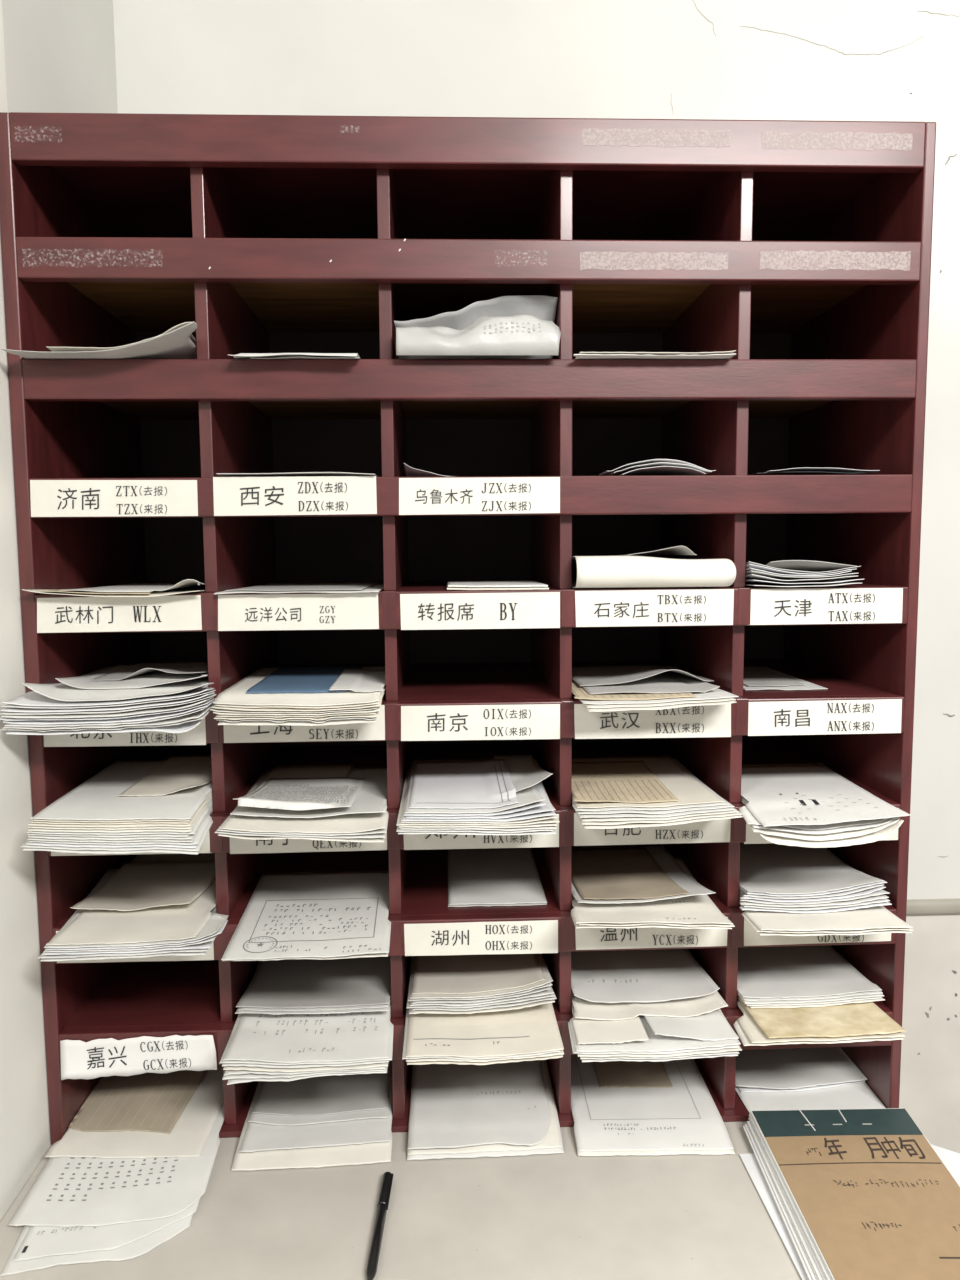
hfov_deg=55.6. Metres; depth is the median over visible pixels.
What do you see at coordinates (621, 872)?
paper sheet
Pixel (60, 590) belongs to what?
paper sheet
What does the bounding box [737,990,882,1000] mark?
paper sheet
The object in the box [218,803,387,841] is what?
paper sheet
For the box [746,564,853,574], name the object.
paper sheet
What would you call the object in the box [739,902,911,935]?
paper sheet
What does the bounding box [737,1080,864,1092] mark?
paper sheet
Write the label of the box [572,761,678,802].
paper sheet
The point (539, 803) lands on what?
paper sheet
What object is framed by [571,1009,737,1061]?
paper sheet
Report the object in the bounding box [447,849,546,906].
paper sheet
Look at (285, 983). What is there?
paper sheet
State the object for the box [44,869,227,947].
paper sheet
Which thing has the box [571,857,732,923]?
paper sheet
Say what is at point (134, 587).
paper sheet
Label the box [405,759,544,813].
paper sheet
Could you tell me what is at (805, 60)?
wall
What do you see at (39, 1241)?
paper sheet
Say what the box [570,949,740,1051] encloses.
paper sheet
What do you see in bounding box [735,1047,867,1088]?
paper sheet
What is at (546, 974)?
paper sheet
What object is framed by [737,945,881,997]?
paper sheet
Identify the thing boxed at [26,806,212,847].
paper sheet
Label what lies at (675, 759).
paper sheet
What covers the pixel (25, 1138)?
wall
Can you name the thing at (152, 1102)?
paper sheet
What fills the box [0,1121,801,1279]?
table
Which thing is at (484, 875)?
paper sheet
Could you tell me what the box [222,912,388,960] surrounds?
paper sheet
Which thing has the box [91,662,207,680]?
paper sheet
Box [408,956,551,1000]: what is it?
paper sheet
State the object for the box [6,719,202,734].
paper sheet
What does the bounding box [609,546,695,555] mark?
paper sheet
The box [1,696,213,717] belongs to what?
paper sheet
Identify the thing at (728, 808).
paper sheet
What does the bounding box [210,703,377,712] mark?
paper sheet
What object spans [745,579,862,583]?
paper sheet
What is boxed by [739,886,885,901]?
paper sheet
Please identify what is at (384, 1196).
pen
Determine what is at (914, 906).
trim
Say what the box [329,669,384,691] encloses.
paper sheet
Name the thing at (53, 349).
paper sheet
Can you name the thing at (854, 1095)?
paper sheet
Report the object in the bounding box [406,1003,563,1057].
paper sheet
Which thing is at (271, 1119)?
paper sheet
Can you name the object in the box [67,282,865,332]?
shelf
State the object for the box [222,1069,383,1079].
paper sheet
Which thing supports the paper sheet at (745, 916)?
on the paper sheet at (885, 931)
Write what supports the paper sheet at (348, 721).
on the cabinet
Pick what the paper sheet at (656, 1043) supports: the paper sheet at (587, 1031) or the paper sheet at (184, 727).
the paper sheet at (587, 1031)
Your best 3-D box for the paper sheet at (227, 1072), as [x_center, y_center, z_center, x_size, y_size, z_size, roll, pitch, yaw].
[-0.220,0.512,1.258,0.196,0.009,0.298,-1,5,-2]
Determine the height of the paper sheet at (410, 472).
0.019 m
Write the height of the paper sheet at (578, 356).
0.002 m
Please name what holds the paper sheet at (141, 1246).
on the table
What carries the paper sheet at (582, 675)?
on the paper sheet at (667, 681)
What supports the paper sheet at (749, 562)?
on the paper sheet at (767, 569)
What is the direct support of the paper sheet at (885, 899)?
on the paper sheet at (887, 902)
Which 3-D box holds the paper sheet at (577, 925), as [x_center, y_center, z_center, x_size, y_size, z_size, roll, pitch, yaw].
[0.216,0.351,1.276,0.206,0.022,0.298,-1,5,-2]
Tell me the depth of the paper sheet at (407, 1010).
1.13 m
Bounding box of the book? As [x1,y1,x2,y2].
[743,1108,959,1279]
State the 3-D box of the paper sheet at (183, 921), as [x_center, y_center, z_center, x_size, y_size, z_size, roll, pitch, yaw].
[-0.440,0.351,1.239,0.184,0.014,0.298,-1,5,-2]
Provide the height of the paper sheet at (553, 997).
0.029 m
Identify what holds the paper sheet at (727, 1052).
on the paper sheet at (708, 1056)
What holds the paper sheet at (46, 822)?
on the paper sheet at (197, 813)
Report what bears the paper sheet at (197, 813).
on the paper sheet at (30, 826)
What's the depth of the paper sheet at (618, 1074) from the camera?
1.34 m
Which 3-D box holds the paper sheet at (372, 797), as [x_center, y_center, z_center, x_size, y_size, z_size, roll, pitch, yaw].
[-0.221,0.207,1.279,0.197,0.014,0.298,-1,5,-2]
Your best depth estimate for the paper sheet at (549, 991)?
1.22 m
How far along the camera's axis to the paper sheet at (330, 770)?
1.38 m
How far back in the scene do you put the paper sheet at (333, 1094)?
1.29 m
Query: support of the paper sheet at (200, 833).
on the paper sheet at (27, 843)
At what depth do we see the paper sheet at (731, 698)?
1.14 m
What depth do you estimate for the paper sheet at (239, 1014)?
1.11 m
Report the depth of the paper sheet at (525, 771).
1.32 m
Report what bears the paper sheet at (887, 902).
on the paper sheet at (875, 916)
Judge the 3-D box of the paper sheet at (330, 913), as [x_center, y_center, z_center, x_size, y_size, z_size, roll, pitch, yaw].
[-0.219,0.365,1.237,0.209,0.006,0.310,-1,5,-2]
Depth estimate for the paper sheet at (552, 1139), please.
1.20 m
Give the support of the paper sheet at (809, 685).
on the cabinet
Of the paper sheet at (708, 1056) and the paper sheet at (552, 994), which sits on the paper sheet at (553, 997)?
the paper sheet at (552, 994)
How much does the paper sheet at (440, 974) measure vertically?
0.032 m
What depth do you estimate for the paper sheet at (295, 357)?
1.13 m
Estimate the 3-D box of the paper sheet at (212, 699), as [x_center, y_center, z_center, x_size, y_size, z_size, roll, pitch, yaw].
[-0.452,0.071,1.224,0.245,0.018,0.298,-1,5,-2]
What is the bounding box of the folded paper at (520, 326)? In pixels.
[394,295,560,358]
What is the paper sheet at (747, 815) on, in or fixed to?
on the paper sheet at (854, 827)
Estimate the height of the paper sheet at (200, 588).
0.011 m
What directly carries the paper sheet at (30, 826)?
on the paper sheet at (30, 829)
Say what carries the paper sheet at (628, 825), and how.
on the cabinet
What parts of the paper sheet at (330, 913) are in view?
printed frame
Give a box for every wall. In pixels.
[0,0,117,1221]
[113,0,959,1153]
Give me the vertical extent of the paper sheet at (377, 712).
0.017 m
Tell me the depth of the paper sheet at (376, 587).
1.16 m
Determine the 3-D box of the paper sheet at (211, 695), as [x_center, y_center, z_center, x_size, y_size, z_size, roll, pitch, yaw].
[-0.450,0.064,1.225,0.247,0.019,0.298,-1,5,-2]
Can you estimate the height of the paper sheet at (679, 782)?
0.009 m
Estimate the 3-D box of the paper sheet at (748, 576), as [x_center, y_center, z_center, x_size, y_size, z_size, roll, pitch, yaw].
[0.421,-0.094,1.331,0.148,0.015,0.298,-1,5,-2]
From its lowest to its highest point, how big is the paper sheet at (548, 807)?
0.011 m
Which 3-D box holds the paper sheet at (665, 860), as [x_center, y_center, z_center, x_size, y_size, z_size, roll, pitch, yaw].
[0.214,0.336,1.343,0.182,0.032,0.298,-1,5,-2]
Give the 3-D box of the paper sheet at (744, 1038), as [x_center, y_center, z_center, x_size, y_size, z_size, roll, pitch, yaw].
[0.441,0.497,1.292,0.233,0.015,0.298,-1,5,-2]
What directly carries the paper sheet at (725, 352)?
on the paper sheet at (578, 356)
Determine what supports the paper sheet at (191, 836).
on the paper sheet at (29, 838)
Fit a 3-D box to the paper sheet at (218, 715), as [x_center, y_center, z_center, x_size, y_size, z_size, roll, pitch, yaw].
[-0.231,0.074,1.262,0.194,0.015,0.298,-1,5,-2]
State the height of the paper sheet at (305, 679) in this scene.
0.003 m
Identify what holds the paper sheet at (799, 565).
on the paper sheet at (749, 562)
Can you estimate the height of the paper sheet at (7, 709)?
0.020 m
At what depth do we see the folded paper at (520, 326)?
1.12 m
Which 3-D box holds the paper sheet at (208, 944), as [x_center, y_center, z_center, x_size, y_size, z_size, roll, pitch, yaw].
[-0.439,0.360,1.230,0.223,0.013,0.298,-1,5,-2]
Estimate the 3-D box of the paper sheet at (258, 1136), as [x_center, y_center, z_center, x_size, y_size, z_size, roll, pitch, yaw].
[-0.222,0.649,1.338,0.198,0.002,0.307,-1,5,-2]
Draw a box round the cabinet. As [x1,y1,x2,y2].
[0,112,935,1144]
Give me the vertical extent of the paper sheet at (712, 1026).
0.015 m
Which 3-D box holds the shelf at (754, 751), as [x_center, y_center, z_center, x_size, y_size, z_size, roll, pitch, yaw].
[-0.007,0.210,1.421,1.122,0.011,0.416,-1,5,-2]
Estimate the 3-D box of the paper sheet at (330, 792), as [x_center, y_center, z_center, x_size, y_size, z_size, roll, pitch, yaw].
[-0.234,0.200,1.229,0.139,0.027,0.201,-1,5,-2]
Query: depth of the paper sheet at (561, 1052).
1.13 m
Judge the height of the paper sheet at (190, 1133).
0.003 m
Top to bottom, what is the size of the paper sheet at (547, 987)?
0.033 m
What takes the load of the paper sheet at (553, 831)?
on the cabinet
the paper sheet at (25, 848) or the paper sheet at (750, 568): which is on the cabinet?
the paper sheet at (25, 848)
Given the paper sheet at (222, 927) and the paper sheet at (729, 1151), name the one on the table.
the paper sheet at (729, 1151)
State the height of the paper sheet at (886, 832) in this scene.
0.032 m
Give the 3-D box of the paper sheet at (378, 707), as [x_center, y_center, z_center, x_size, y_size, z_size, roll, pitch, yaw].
[-0.230,0.072,1.263,0.203,0.015,0.298,-1,5,-2]
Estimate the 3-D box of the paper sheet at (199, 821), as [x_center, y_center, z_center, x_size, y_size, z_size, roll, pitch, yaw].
[-0.448,0.214,1.224,0.207,0.009,0.298,-1,5,-2]
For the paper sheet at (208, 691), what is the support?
on the paper sheet at (7, 709)
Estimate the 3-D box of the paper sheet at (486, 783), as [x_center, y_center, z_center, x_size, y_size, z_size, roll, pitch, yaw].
[-0.025,0.193,1.262,0.137,0.012,0.261,-1,5,-2]
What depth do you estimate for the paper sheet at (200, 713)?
1.08 m
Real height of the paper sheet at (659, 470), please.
0.013 m
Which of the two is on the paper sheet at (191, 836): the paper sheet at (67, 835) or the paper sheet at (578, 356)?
the paper sheet at (67, 835)
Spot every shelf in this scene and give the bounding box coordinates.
[59,844,740,922]
[64,950,886,1027]
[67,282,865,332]
[99,400,833,419]
[137,739,893,812]
[186,580,890,592]
[276,659,897,701]
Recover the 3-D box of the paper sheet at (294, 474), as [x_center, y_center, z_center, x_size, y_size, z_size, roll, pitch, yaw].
[-0.236,-0.221,1.285,0.197,0.005,0.298,-1,5,-2]
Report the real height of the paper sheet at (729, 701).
0.010 m
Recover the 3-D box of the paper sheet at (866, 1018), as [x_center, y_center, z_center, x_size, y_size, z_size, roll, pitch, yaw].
[0.444,0.489,1.292,0.175,0.020,0.298,-1,5,-2]
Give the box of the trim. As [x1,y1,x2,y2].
[906,898,959,914]
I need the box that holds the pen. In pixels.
[366,1172,393,1279]
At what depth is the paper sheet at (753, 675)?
1.35 m
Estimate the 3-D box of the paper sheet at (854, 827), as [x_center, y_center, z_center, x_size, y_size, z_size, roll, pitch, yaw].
[0.433,0.216,1.272,0.204,0.019,0.298,-1,5,-2]
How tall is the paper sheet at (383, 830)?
0.010 m
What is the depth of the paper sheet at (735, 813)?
1.13 m
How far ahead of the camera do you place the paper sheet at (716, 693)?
1.16 m
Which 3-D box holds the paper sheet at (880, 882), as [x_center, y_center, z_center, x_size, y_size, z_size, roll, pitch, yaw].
[0.447,0.323,1.357,0.198,0.026,0.298,-1,5,-2]
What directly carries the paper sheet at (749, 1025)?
on the paper sheet at (744, 1038)
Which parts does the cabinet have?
panel, panel, panel, rail, rail, rail, rail, rail, rail, rail, rail, rail, panel, panel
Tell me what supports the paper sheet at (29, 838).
on the paper sheet at (200, 833)
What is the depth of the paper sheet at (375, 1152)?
1.18 m
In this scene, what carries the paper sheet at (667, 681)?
on the paper sheet at (578, 691)
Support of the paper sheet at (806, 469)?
on the paper sheet at (768, 473)
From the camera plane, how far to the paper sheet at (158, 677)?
1.20 m
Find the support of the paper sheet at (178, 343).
on the cabinet
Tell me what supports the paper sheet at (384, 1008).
on the paper sheet at (351, 1036)
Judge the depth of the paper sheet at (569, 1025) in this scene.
1.13 m
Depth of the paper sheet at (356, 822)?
1.12 m
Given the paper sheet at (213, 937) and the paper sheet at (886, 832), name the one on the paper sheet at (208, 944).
the paper sheet at (213, 937)
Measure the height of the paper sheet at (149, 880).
0.021 m
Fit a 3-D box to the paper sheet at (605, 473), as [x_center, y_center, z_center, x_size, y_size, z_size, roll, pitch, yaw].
[0.232,-0.242,1.340,0.144,0.019,0.298,-1,5,-2]
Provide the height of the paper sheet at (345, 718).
0.017 m
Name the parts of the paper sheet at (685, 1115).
printed frame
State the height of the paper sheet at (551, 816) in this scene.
0.008 m
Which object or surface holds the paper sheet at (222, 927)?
on the paper sheet at (213, 937)
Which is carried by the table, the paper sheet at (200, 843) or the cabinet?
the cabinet
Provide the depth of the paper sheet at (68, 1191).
1.12 m
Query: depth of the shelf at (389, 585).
1.25 m
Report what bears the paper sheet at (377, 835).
on the paper sheet at (219, 834)
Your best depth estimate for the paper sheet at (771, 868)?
1.31 m
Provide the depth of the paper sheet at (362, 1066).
1.11 m
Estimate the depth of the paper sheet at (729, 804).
1.15 m
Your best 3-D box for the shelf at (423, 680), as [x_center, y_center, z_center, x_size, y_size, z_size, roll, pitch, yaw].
[-0.008,0.065,1.408,1.122,0.011,0.416,-1,5,-2]
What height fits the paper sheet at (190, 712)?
0.019 m
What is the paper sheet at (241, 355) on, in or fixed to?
on the paper sheet at (295, 357)
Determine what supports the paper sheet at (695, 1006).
on the paper sheet at (656, 1043)
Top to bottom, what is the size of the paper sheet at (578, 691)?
0.004 m
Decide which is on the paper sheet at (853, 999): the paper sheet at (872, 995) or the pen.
the paper sheet at (872, 995)
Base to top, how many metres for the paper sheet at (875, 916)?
0.013 m
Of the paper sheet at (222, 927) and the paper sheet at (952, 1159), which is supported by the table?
the paper sheet at (952, 1159)
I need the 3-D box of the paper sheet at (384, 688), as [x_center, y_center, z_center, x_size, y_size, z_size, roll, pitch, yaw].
[-0.230,0.067,1.260,0.206,0.014,0.298,-1,5,-2]
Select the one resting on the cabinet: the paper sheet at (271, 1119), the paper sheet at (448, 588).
the paper sheet at (448, 588)
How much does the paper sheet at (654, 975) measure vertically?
0.028 m
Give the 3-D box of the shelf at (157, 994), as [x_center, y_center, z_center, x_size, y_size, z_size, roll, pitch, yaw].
[-0.005,0.499,1.449,1.122,0.011,0.416,-1,5,-2]
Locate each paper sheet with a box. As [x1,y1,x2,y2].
[0,321,196,358]
[0,687,214,711]
[0,694,215,714]
[0,698,214,720]
[0,1214,192,1275]
[1,686,215,708]
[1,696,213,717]
[1,708,210,731]
[3,685,213,705]
[3,700,213,724]
[3,704,212,729]
[4,707,206,726]
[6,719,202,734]
[9,1102,223,1226]
[12,1120,223,1261]
[21,808,212,850]
[22,586,204,596]
[23,666,212,700]
[23,810,212,853]
[26,798,212,834]
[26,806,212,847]
[27,803,212,842]
[28,793,212,827]
[28,795,212,829]
[28,796,212,832]
[28,800,212,837]
[28,801,212,839]
[29,805,212,844]
[31,760,211,819]
[31,792,212,824]
[32,790,211,821]
[38,912,216,957]
[40,951,206,960]
[41,587,153,593]
[42,911,216,954]
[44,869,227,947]
[44,909,216,951]
[45,907,227,949]
[45,1065,223,1157]
[46,878,216,944]
[47,322,196,351]
[55,665,207,688]
[67,579,204,591]
[69,1070,207,1133]
[70,853,215,910]
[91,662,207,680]
[118,755,211,795]
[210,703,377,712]
[212,685,385,710]
[213,666,384,705]
[213,689,385,714]
[214,584,383,593]
[214,711,378,719]
[215,701,378,708]
[215,778,387,837]
[216,472,376,476]
[216,712,375,717]
[216,717,375,722]
[217,776,388,835]
[218,717,376,725]
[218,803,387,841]
[219,773,387,832]
[219,961,393,1064]
[221,870,390,959]
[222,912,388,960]
[222,1008,390,1067]
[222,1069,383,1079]
[223,1000,391,1062]
[223,1010,390,1071]
[224,1012,390,1075]
[225,582,378,590]
[227,1013,390,1084]
[230,353,358,358]
[230,766,386,817]
[231,1081,392,1170]
[234,764,353,799]
[235,995,390,1014]
[236,956,390,1007]
[238,777,364,809]
[238,1004,388,1010]
[239,1102,392,1151]
[246,666,362,692]
[248,1075,392,1125]
[251,356,359,358]
[252,1060,391,1115]
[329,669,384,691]
[396,769,559,825]
[396,826,552,832]
[398,829,555,834]
[399,822,556,827]
[400,826,556,830]
[401,766,555,821]
[401,810,557,823]
[402,956,559,1059]
[404,463,443,476]
[404,762,545,815]
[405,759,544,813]
[406,782,555,818]
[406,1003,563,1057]
[406,1050,563,1061]
[407,959,554,1007]
[407,1055,562,1064]
[407,1059,563,1159]
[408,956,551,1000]
[408,1060,550,1148]
[408,1060,561,1154]
[409,759,518,808]
[409,999,554,1013]
[410,953,552,998]
[410,986,553,1005]
[412,954,544,993]
[412,986,550,1003]
[412,991,556,1010]
[447,584,548,589]
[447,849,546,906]
[448,581,547,586]
[448,848,546,904]
[493,755,552,791]
[568,1004,738,1053]
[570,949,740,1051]
[571,844,715,903]
[571,847,688,898]
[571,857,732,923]
[571,900,734,926]
[571,902,731,928]
[571,949,719,1002]
[571,949,727,1020]
[571,999,648,1043]
[571,1006,741,1057]
[571,1007,738,1059]
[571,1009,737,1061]
[571,1055,733,1151]
[571,1110,734,1155]
[572,665,713,685]
[572,679,696,699]
[572,756,723,807]
[572,758,728,810]
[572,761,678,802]
[572,766,734,813]
[572,799,734,817]
[572,801,738,821]
[572,802,742,824]
[572,804,742,828]
[573,353,735,358]
[579,350,735,354]
[579,676,738,704]
[582,671,719,693]
[583,700,736,711]
[585,697,735,707]
[593,1061,672,1087]
[598,459,715,475]
[607,462,711,475]
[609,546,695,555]
[619,466,705,475]
[645,1009,738,1040]
[734,1004,902,1045]
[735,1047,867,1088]
[735,1082,885,1112]
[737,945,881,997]
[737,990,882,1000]
[737,992,883,1003]
[737,994,905,1037]
[737,997,904,1042]
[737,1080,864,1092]
[739,763,888,829]
[739,843,883,893]
[739,881,886,896]
[739,884,883,898]
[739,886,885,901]
[739,889,888,904]
[739,892,888,906]
[739,894,889,909]
[739,896,891,912]
[739,898,912,930]
[739,901,913,932]
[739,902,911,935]
[739,1153,808,1279]
[741,765,909,826]
[741,797,899,833]
[741,799,899,840]
[741,800,903,847]
[743,666,805,685]
[743,667,827,689]
[745,570,857,579]
[745,573,855,580]
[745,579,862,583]
[745,583,856,586]
[746,561,860,573]
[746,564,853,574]
[746,567,849,576]
[746,997,881,1005]
[749,998,884,1007]
[752,472,876,474]
[764,467,879,472]
[766,560,855,571]
[931,1144,959,1181]
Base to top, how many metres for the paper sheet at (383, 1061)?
0.006 m
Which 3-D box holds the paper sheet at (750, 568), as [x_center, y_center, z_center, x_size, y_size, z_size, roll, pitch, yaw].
[0.416,-0.101,1.336,0.139,0.018,0.298,-1,5,-2]
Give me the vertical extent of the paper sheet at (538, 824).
0.005 m
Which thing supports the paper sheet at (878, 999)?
on the paper sheet at (866, 1018)
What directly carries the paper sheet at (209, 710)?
on the paper sheet at (184, 727)
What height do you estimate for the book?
0.024 m
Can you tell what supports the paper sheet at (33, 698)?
on the paper sheet at (208, 691)
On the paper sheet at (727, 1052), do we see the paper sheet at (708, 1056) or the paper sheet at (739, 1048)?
the paper sheet at (739, 1048)
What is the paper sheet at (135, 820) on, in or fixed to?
on the paper sheet at (46, 822)
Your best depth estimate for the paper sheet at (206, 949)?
1.08 m
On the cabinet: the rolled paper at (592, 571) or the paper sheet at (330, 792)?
the rolled paper at (592, 571)
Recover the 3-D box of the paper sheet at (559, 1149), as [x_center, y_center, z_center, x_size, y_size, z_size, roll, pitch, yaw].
[0.002,0.653,1.331,0.205,0.010,0.301,-1,5,-2]
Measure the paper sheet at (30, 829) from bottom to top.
0.009 m
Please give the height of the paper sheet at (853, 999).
0.018 m
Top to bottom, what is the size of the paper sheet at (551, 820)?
0.005 m
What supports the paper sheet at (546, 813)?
on the paper sheet at (551, 816)
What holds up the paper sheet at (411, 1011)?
on the paper sheet at (534, 1029)
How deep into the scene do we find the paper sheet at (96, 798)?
1.15 m
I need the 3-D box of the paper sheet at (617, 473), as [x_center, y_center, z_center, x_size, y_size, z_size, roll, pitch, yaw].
[0.232,-0.237,1.330,0.128,0.016,0.298,-1,5,-2]
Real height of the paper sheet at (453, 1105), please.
0.003 m
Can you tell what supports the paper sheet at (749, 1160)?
on the table
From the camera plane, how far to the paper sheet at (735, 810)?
1.13 m
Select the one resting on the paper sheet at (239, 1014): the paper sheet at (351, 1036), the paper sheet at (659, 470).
the paper sheet at (351, 1036)
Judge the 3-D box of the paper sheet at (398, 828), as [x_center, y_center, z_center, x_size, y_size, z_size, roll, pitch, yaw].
[-0.012,0.217,1.245,0.189,0.005,0.298,-1,5,-2]
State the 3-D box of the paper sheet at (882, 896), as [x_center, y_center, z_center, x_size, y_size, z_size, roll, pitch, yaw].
[0.442,0.335,1.342,0.213,0.020,0.298,-1,5,-2]
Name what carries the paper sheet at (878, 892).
on the paper sheet at (882, 896)
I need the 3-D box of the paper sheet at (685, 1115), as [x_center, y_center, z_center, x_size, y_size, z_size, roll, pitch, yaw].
[0.226,0.649,1.335,0.207,0.009,0.302,-1,5,-2]
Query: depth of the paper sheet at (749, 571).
1.20 m
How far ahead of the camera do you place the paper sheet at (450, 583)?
1.22 m
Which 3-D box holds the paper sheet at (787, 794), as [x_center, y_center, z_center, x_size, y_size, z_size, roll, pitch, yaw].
[0.438,0.207,1.256,0.195,0.011,0.291,-1,5,-2]
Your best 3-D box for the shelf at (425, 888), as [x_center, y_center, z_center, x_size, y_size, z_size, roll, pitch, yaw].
[-0.006,0.354,1.435,1.122,0.011,0.416,-1,5,-2]
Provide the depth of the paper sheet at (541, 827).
1.10 m
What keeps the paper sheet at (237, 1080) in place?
in the cabinet
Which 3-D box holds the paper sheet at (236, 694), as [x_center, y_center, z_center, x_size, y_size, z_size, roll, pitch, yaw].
[-0.231,0.061,1.265,0.202,0.013,0.298,-1,5,-2]
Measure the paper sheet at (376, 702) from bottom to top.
0.013 m
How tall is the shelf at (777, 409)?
0.011 m
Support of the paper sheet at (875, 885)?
on the paper sheet at (867, 891)
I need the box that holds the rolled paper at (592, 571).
[572,556,735,587]
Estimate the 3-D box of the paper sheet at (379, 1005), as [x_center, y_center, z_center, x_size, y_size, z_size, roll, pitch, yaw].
[-0.227,0.483,1.354,0.198,0.019,0.298,-1,5,-2]
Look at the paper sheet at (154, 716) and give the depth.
1.08 m
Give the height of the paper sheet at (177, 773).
0.026 m
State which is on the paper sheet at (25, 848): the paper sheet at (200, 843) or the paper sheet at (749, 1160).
the paper sheet at (200, 843)
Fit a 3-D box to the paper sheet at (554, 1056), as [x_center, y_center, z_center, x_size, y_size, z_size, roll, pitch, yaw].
[0.001,0.509,1.276,0.194,0.008,0.298,-1,5,-2]
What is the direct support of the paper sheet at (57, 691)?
in the cabinet
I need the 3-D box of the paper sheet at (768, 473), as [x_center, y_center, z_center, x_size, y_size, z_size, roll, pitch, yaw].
[0.436,-0.232,1.338,0.161,0.005,0.298,-1,5,-2]
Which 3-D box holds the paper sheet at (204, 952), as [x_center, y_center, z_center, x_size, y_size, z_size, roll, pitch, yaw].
[-0.439,0.366,1.225,0.214,0.011,0.298,-1,5,-2]
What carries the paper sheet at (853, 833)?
on the paper sheet at (886, 832)
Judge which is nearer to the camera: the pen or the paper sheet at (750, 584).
the pen
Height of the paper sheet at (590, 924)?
0.023 m
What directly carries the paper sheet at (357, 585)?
on the paper sheet at (376, 587)

